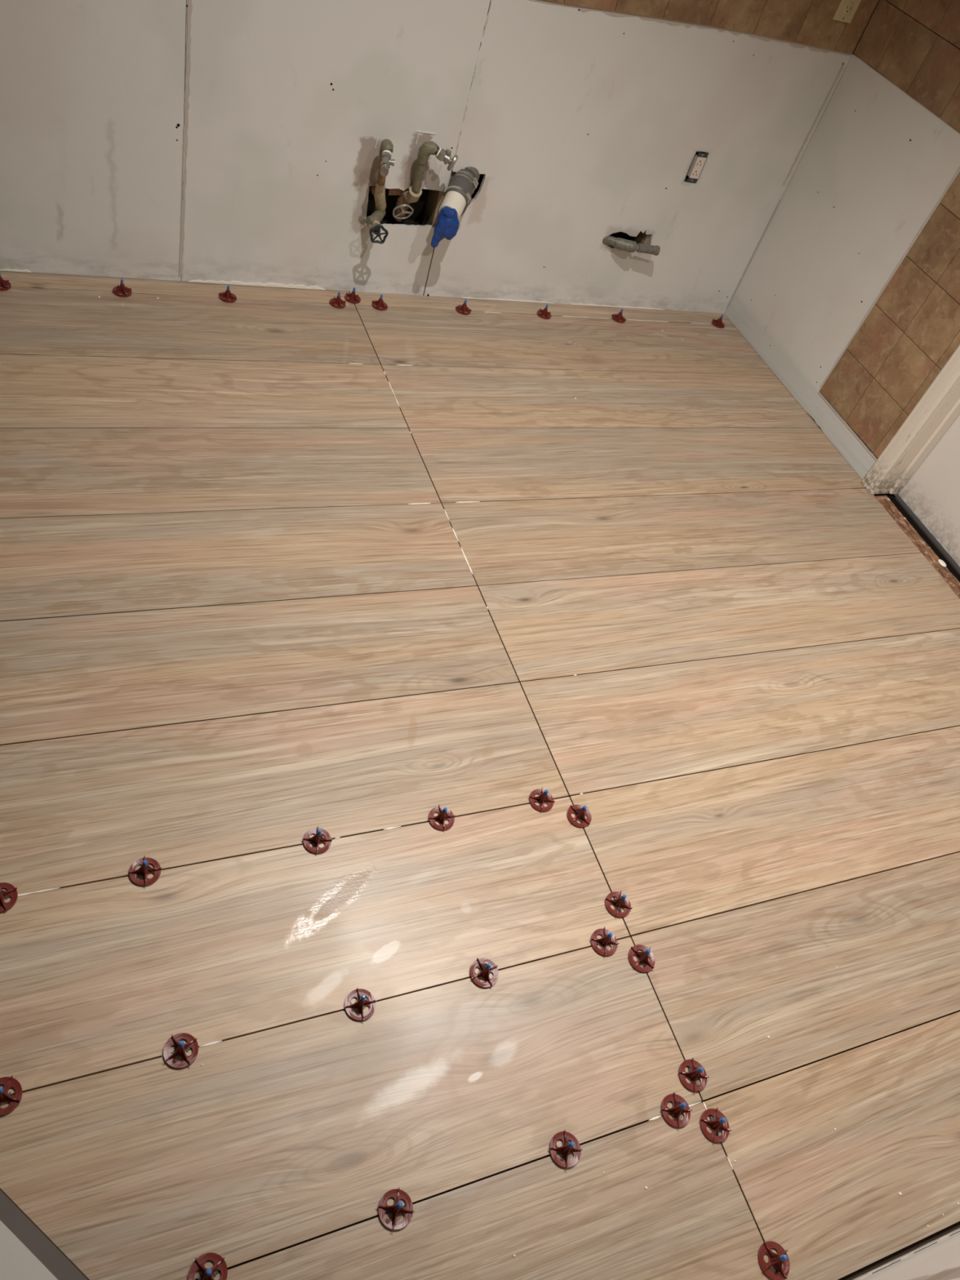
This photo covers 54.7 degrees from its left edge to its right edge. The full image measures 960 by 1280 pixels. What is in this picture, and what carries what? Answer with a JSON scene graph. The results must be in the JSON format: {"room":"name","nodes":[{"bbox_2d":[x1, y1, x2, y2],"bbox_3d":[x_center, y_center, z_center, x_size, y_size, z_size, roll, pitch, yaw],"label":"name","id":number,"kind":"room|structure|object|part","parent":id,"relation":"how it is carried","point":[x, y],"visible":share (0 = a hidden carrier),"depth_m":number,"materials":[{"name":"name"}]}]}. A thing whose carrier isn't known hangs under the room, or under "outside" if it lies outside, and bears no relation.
{"room":"kitchen under renovation","nodes":[
{"label":"kitchen under renovation","id":0,"kind":"room"},
{"bbox_2d":[0,0,878,313],"bbox_3d":[-0.849,-1.889,1.850,4.850,2.450,0.156,-6,52,-23],"label":"wall","id":1,"kind":"structure","parent":0,"point":[232,142],"depth_m":2.68,"materials":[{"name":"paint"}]},
{"bbox_2d":[365,138,395,244],"bbox_3d":[-0.286,-1.331,2.721,0.072,0.279,0.218,0,50,-19],"label":"supply pipe","id":2,"kind":"object","parent":1,"relation":"attached to","point":[386,148],"visible":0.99,"depth_m":2.74,"materials":[{"name":"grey metal"}]},
{"bbox_3d":[-0.267,-1.312,2.592,0.025,0.039,0.024,-6,52,-23],"label":"oval handle","id":3,"kind":"part","parent":2,"relation":"part of","materials":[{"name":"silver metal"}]},
{"bbox_2d":[389,159,395,166],"bbox_3d":[-0.252,-1.341,2.602,0.025,0.017,0.017,9,48,-11],"label":"outlet","id":4,"kind":"object","parent":2,"relation":"attached to","point":[391,161],"depth_m":2.60,"materials":[{"name":"silver metal"}]},
{"bbox_2d":[386,141,457,221],"bbox_3d":[-0.186,-1.358,2.769,0.202,0.283,0.080,37,49,15],"label":"supply pipe","id":5,"kind":"object","parent":1,"relation":"attached to","point":[411,195],"visible":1,"depth_m":2.74,"materials":[{"name":"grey metal"}]},
{"bbox_3d":[-0.257,-1.377,2.815,0.044,0.044,0.028,-6,52,-23],"label":"tee arm","id":6,"kind":"part","parent":5,"relation":"part of"},
{"bbox_2d":[445,148,451,155],"bbox_3d":[-0.093,-1.399,2.672,0.019,0.024,0.017,-6,52,-23],"label":"outlet","id":7,"kind":"object","parent":5,"relation":"attached to","point":[448,152],"depth_m":2.66,"materials":[{"name":"silver metal"}]},
{"bbox_3d":[-0.080,-1.383,2.688,0.024,0.047,0.032,16,47,-5],"label":"oval handle","id":8,"kind":"part","parent":5,"relation":"part of","materials":[{"name":"silver metal"}]},
{"bbox_2d":[438,166,480,220],"bbox_3d":[-0.055,-1.374,2.825,0.083,0.150,0.226,21,47,0],"label":"drain pipe","id":9,"kind":"object","parent":1,"relation":"attached to","point":[463,184],"visible":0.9,"depth_m":2.79,"materials":[{"name":"plastic"}]},
{"bbox_2d":[431,206,459,248],"bbox_3d":[-0.105,-1.245,2.800,0.077,0.125,0.052,-6,52,-23],"label":"wrap","id":10,"kind":"object","parent":9,"relation":"attached to","point":[446,226],"visible":1,"depth_m":2.78,"materials":[{"name":"blue plastic"}]},
{"bbox_2d":[602,235,660,255],"bbox_3d":[0.504,-1.352,3.172,0.230,0.048,0.073,17,47,-4],"label":"pipe","id":11,"kind":"object","parent":1,"relation":"attached to","point":[622,244],"visible":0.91,"depth_m":3.15,"materials":[{"name":"metal"}]},
{"bbox_2d":[684,151,707,182],"bbox_3d":[0.707,-1.575,3.072,0.049,0.096,0.052,-6,52,-23],"label":"receptacle","id":12,"kind":"object","parent":1,"relation":"attached to","point":[695,167],"visible":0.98,"depth_m":3.06,"materials":[{"name":"plastic"}]},
{"bbox_2d":[832,0,861,23],"bbox_3d":[1.115,-1.919,2.781,0.069,0.116,0.008,-6,52,-23],"label":"wall outlet","id":13,"kind":"object","parent":1,"relation":"attached to","point":[846,11],"visible":1,"depth_m":2.80,"materials":[{"name":"beige plastic"}]},
{"bbox_2d":[843,2,853,14],"bbox_3d":[1.110,-1.903,2.795,0.033,0.033,0.002,-6,52,-23],"label":"socket","id":14,"kind":"object","parent":13,"relation":"attached to","point":[848,7],"depth_m":2.79,"materials":[{"name":"beige plastic"}]},
{"bbox_2d":[0,271,959,1279],"bbox_3d":[-1.094,0.540,1.335,6.048,0.060,4.222,-6,52,-23],"label":"floor","id":15,"kind":"structure","parent":0,"point":[277,565],"depth_m":1.86,"materials":[{"name":"beige tile"}]},
{"bbox_2d":[0,272,11,290],"bbox_3d":[-1.316,-0.986,2.542,0.052,0.049,0.052,13,47,-8],"label":"clip","id":16,"kind":"object","parent":15,"relation":"on","point":[2,282],"visible":1,"depth_m":2.55,"materials":[{"name":"red plastic"}]},
{"bbox_3d":[-1.319,-0.977,2.552,0.052,0.004,0.052,32,47,10],"label":"rim plate","id":17,"kind":"part","parent":16,"relation":"part of","materials":[{"name":"red plastic"}]},
{"bbox_2d":[0,882,17,913],"bbox_3d":[-0.776,0.410,1.496,0.052,0.049,0.052,17,47,-4],"label":"clip","id":18,"kind":"object","parent":15,"relation":"on","point":[11,891],"visible":1,"depth_m":1.51,"materials":[{"name":"red plastic"}]},
{"bbox_2d":[0,1075,22,1115],"bbox_3d":[-0.682,0.646,1.320,0.052,0.049,0.052,-8,53,-25],"label":"clip","id":19,"kind":"object","parent":15,"relation":"on","point":[9,1082],"visible":1,"depth_m":1.33,"materials":[{"name":"red plastic"}]},
{"bbox_2d":[112,279,132,297],"bbox_3d":[-1.029,-1.015,2.667,0.052,0.049,0.052,17,47,-4],"label":"clip","id":20,"kind":"object","parent":15,"relation":"on","point":[122,289],"visible":1,"depth_m":2.67,"materials":[{"name":"red plastic"}]},
{"bbox_3d":[-1.032,-1.006,2.677,0.052,0.004,0.052,-25,62,-34],"label":"rim plate","id":21,"kind":"part","parent":20,"relation":"part of","materials":[{"name":"red plastic"}]},
{"bbox_2d":[128,855,161,886],"bbox_3d":[-0.572,0.389,1.585,0.052,0.049,0.052,23,47,2],"label":"clip","id":22,"kind":"object","parent":15,"relation":"on","point":[145,869],"visible":1,"depth_m":1.59,"materials":[{"name":"red plastic"}]},
{"bbox_2d":[163,1032,198,1068],"bbox_3d":[-0.457,0.623,1.418,0.052,0.049,0.052,9,48,-12],"label":"clip","id":23,"kind":"object","parent":15,"relation":"on","point":[181,1047],"visible":1,"depth_m":1.42,"materials":[{"name":"red plastic"}]},
{"bbox_2d":[187,1252,227,1279],"bbox_3d":[-0.365,0.852,1.247,0.052,0.049,0.052,-8,53,-25],"label":"clip","id":24,"kind":"object","parent":15,"relation":"on","point":[220,1264],"visible":1,"depth_m":1.26,"materials":[{"name":"red plastic"}]},
{"bbox_2d":[218,284,236,302],"bbox_3d":[-0.757,-1.042,2.785,0.052,0.049,0.052,-29,64,-36],"label":"clip","id":25,"kind":"object","parent":15,"relation":"on","point":[227,295],"visible":1,"depth_m":2.79,"materials":[{"name":"red plastic"}]},
{"bbox_3d":[-0.760,-1.033,2.795,0.052,0.004,0.052,14,47,-7],"label":"rim plate","id":26,"kind":"part","parent":25,"relation":"part of","materials":[{"name":"red plastic"}]},
{"bbox_2d":[302,826,332,853],"bbox_3d":[-0.297,0.362,1.704,0.052,0.049,0.052,25,47,3],"label":"clip","id":27,"kind":"object","parent":15,"relation":"on","point":[317,838],"visible":1,"depth_m":1.71,"materials":[{"name":"red plastic"}]},
{"bbox_2d":[329,291,346,308],"bbox_3d":[-0.446,-1.073,2.920,0.052,0.049,0.052,13,47,-8],"label":"clip","id":28,"kind":"object","parent":15,"relation":"on","point":[337,300],"visible":1,"depth_m":2.92,"materials":[{"name":"red plastic"}]},
{"bbox_3d":[-0.450,-1.064,2.930,0.052,0.004,0.052,-15,56,-29],"label":"rim plate","id":29,"kind":"part","parent":28,"relation":"part of","materials":[{"name":"red plastic"}]},
{"bbox_2d":[344,287,360,303],"bbox_3d":[-0.404,-1.102,2.960,0.052,0.049,0.052,11,47,-10],"label":"clip","id":30,"kind":"object","parent":15,"relation":"on","point":[352,296],"visible":1,"depth_m":2.96,"materials":[{"name":"red plastic"}]},
{"bbox_3d":[-0.408,-1.093,2.970,0.052,0.004,0.052,36,48,13],"label":"rim plate","id":31,"kind":"part","parent":30,"relation":"part of","materials":[{"name":"red plastic"}]},
{"bbox_2d":[344,986,377,1021],"bbox_3d":[-0.196,0.597,1.531,0.052,0.049,0.052,23,47,1],"label":"clip","id":32,"kind":"object","parent":15,"relation":"on","point":[360,994],"visible":1,"depth_m":1.54,"materials":[{"name":"red plastic"}]},
{"bbox_2d":[371,294,387,311],"bbox_3d":[-0.319,-1.085,2.975,0.052,0.049,0.052,-29,64,-36],"label":"clip","id":33,"kind":"object","parent":15,"relation":"on","point":[377,304],"visible":1,"depth_m":2.98,"materials":[{"name":"red plastic"}]},
{"bbox_3d":[-0.323,-1.076,2.985,0.052,0.004,0.052,25,47,3],"label":"rim plate","id":34,"kind":"part","parent":33,"relation":"part of","materials":[{"name":"red plastic"}]},
{"bbox_2d":[377,1186,414,1230],"bbox_3d":[-0.121,0.828,1.353,0.052,0.049,0.052,-29,64,-36],"label":"clip","id":35,"kind":"object","parent":15,"relation":"on","point":[397,1207],"visible":1,"depth_m":1.36,"materials":[{"name":"red plastic"}]},
{"bbox_2d":[428,804,455,831],"bbox_3d":[-0.072,0.339,1.802,0.052,0.049,0.052,36,48,13],"label":"clip","id":36,"kind":"object","parent":15,"relation":"on","point":[444,813],"visible":1,"depth_m":1.80,"materials":[{"name":"red plastic"}]},
{"bbox_2d":[455,299,471,315],"bbox_3d":[-0.052,-1.112,3.091,0.052,0.049,0.052,-24,61,-34],"label":"clip","id":37,"kind":"object","parent":15,"relation":"on","point":[463,308],"visible":1,"depth_m":3.09,"materials":[{"name":"red plastic"}]},
{"bbox_3d":[-0.056,-1.103,3.101,0.052,0.004,0.052,6,48,-14],"label":"rim plate","id":38,"kind":"part","parent":37,"relation":"part of","materials":[{"name":"red plastic"}]},
{"bbox_2d":[469,957,498,987],"bbox_3d":[0.011,0.577,1.621,0.052,0.049,0.052,29,47,7],"label":"clip","id":39,"kind":"object","parent":15,"relation":"on","point":[485,970],"visible":1,"depth_m":1.63,"materials":[{"name":"red plastic"}]},
{"bbox_2d":[528,786,555,812],"bbox_3d":[0.129,0.319,1.889,0.052,0.049,0.052,-23,61,-34],"label":"clip","id":40,"kind":"object","parent":15,"relation":"on","point":[544,797],"visible":1,"depth_m":1.89,"materials":[{"name":"red plastic"}]},
{"bbox_2d":[537,304,551,319],"bbox_3d":[0.226,-1.140,3.211,0.052,0.049,0.052,9,48,-11],"label":"clip","id":41,"kind":"object","parent":15,"relation":"on","point":[544,312],"visible":1,"depth_m":3.21,"materials":[{"name":"red plastic"}]},
{"bbox_3d":[0.223,-1.131,3.222,0.052,0.004,0.052,-20,59,-32],"label":"rim plate","id":42,"kind":"part","parent":41,"relation":"part of","materials":[{"name":"red plastic"}]},
{"bbox_2d":[549,1129,582,1168],"bbox_3d":[0.139,0.802,1.466,0.052,0.049,0.052,-12,55,-28],"label":"clip","id":43,"kind":"object","parent":15,"relation":"on","point":[574,1147],"visible":1,"depth_m":1.47,"materials":[{"name":"red plastic"}]},
{"bbox_2d":[566,804,591,827],"bbox_3d":[0.206,0.351,1.888,0.052,0.049,0.052,1,50,-18],"label":"clip","id":44,"kind":"object","parent":15,"relation":"on","point":[582,811],"visible":1,"depth_m":1.89,"materials":[{"name":"red plastic"}]},
{"bbox_2d":[590,926,618,955],"bbox_3d":[0.235,0.554,1.718,0.052,0.049,0.052,-23,61,-34],"label":"clip","id":45,"kind":"object","parent":15,"relation":"on","point":[607,938],"visible":1,"depth_m":1.72,"materials":[{"name":"red plastic"}]},
{"bbox_2d":[604,890,632,917],"bbox_3d":[0.269,0.501,1.777,0.052,0.049,0.052,-26,62,-35],"label":"clip","id":46,"kind":"object","parent":15,"relation":"on","point":[621,900],"visible":1,"depth_m":1.78,"materials":[{"name":"red plastic"}]},
{"bbox_2d":[611,308,626,323],"bbox_3d":[0.503,-1.167,3.332,0.052,0.049,0.052,-26,62,-35],"label":"clip","id":47,"kind":"object","parent":15,"relation":"on","point":[616,317],"visible":1,"depth_m":3.33,"materials":[{"name":"red plastic"}]},
{"bbox_3d":[0.500,-1.159,3.342,0.052,0.004,0.052,21,47,0],"label":"rim plate","id":48,"kind":"part","parent":47,"relation":"part of","materials":[{"name":"red plastic"}]},
{"bbox_2d":[627,944,654,973],"bbox_3d":[0.304,0.584,1.716,0.052,0.049,0.052,-8,53,-25],"label":"clip","id":49,"kind":"object","parent":15,"relation":"on","point":[642,957],"visible":1,"depth_m":1.72,"materials":[{"name":"red plastic"}]},
{"bbox_2d":[660,1092,692,1128],"bbox_3d":[0.333,0.783,1.550,0.052,0.049,0.052,-13,55,-28],"label":"clip","id":50,"kind":"object","parent":15,"relation":"on","point":[677,1108],"visible":1,"depth_m":1.55,"materials":[{"name":"red plastic"}]},
{"bbox_2d":[678,1057,709,1091],"bbox_3d":[0.372,0.745,1.597,0.052,0.049,0.052,32,48,10],"label":"clip","id":51,"kind":"object","parent":15,"relation":"on","point":[696,1070],"visible":1,"depth_m":1.60,"materials":[{"name":"red plastic"}]},
{"bbox_2d":[699,1107,731,1142],"bbox_3d":[0.398,0.808,1.551,0.052,0.049,0.052,-26,62,-35],"label":"clip","id":52,"kind":"object","parent":15,"relation":"on","point":[718,1122],"visible":1,"depth_m":1.56,"materials":[{"name":"red plastic"}]},
{"bbox_2d":[711,314,724,328],"bbox_3d":[0.907,-1.208,3.507,0.052,0.049,0.052,9,48,-11],"label":"clip","id":53,"kind":"object","parent":15,"relation":"on","point":[718,322],"visible":1,"depth_m":3.51,"materials":[{"name":"red plastic"}]},
{"bbox_3d":[0.903,-1.199,3.517,0.052,0.004,0.052,40,49,17],"label":"rim plate","id":54,"kind":"part","parent":53,"relation":"part of","materials":[{"name":"red plastic"}]},
{"bbox_2d":[757,1240,790,1279],"bbox_3d":[0.462,0.960,1.438,0.052,0.049,0.052,29,47,7],"label":"clip","id":55,"kind":"object","parent":15,"relation":"on","point":[776,1260],"visible":1,"depth_m":1.44,"materials":[{"name":"red plastic"}]},
{"bbox_2d":[724,0,959,479],"bbox_3d":[1.773,-0.942,1.921,0.136,2.450,3.100,-6,52,-23],"label":"wall","id":56,"kind":"structure","parent":0,"point":[849,294],"depth_m":2.92,"materials":[{"name":"paint"}]},
{"bbox_2d":[861,344,959,494],"bbox_3d":[1.522,-1.162,2.268,0.019,2.079,0.065,-6,52,-23],"label":"trim","id":57,"kind":"structure","parent":56,"relation":"attached to","point":[948,376],"depth_m":2.83,"materials":[{"name":"white paint"}]},
{"bbox_2d":[875,380,959,493],"bbox_3d":[1.606,-1.137,2.294,0.150,2.046,0.025,-6,52,-23],"label":"trim","id":58,"kind":"structure","parent":56,"relation":"attached to","point":[948,411],"depth_m":2.87,"materials":[{"name":"white paint"}]},
{"bbox_2d":[897,413,959,566],"bbox_3d":[1.770,-0.825,2.077,0.040,2.039,0.814,-6,52,-23],"label":"door","id":59,"kind":"structure","parent":56,"relation":"in","point":[932,492],"depth_m":2.88,"materials":[{"name":"white paint"}]},
{"bbox_2d":[853,1227,959,1279],"bbox_3d":[1.229,0.242,0.686,2.365,2.450,0.115,-6,52,-23],"label":"wall","id":60,"kind":"structure","parent":0,"point":[939,1259],"depth_m":1.35,"materials":[{"name":"paint"}]},
{"bbox_2d":[875,495,959,599],"bbox_3d":[1.448,-0.158,2.799,0.093,0.008,0.816,-6,52,-23],"label":"threshold","id":61,"kind":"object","parent":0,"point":[949,575],"depth_m":2.91,"materials":[{"name":"brown wood"}]},
{"bbox_2d":[937,559,946,566],"bbox_3d":[1.421,-0.237,2.851,0.024,0.004,0.033,-6,52,-23],"label":"chip","id":62,"kind":"object","parent":61,"relation":"on","point":[941,562],"visible":1,"depth_m":2.85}
]}

